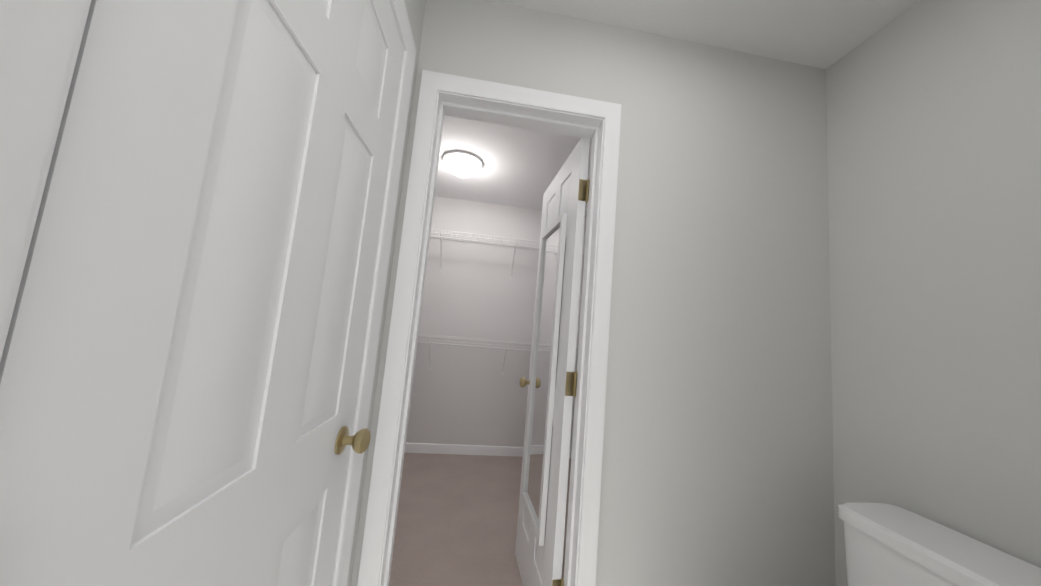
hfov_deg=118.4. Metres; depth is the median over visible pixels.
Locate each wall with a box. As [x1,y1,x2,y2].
[347,0,425,585]
[351,0,835,585]
[406,196,586,448]
[826,0,1040,585]
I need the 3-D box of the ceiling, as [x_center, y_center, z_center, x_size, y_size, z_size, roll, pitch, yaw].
[0.081,-1.148,0.763,2.840,0.050,5.090,6,-6,-7]
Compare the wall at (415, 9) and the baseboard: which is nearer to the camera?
the wall at (415, 9)
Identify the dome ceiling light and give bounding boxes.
[443,150,482,177]
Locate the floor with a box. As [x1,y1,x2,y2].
[389,453,570,585]
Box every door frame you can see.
[0,0,620,585]
[332,0,603,585]
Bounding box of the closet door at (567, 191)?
[515,138,589,585]
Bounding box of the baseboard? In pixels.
[405,442,571,457]
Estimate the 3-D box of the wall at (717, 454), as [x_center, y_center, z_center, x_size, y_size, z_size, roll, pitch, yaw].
[0.376,0.175,1.169,1.910,2.440,0.120,6,-6,-7]
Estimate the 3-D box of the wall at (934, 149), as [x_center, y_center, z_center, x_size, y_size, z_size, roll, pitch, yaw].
[1.454,0.119,-0.253,0.120,2.440,2.970,6,-6,-7]
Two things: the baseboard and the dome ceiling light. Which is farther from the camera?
the baseboard
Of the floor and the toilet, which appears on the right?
the toilet
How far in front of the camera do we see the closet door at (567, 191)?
1.26 m
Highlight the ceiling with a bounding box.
[435,0,919,215]
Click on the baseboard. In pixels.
(430, 448)
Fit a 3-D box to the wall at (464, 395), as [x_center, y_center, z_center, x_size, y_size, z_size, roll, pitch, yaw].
[-0.483,0.300,3.073,2.540,2.440,0.120,6,-6,-7]
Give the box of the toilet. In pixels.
[838,503,1040,585]
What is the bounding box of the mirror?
[521,213,566,545]
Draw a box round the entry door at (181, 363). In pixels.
[0,0,403,585]
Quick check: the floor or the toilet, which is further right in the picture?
the toilet
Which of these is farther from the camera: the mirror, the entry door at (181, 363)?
the mirror
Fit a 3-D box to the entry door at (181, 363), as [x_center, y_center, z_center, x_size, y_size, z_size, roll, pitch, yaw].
[-0.415,0.239,0.506,0.169,2.030,0.666,6,-6,-7]
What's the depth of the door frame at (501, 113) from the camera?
1.12 m

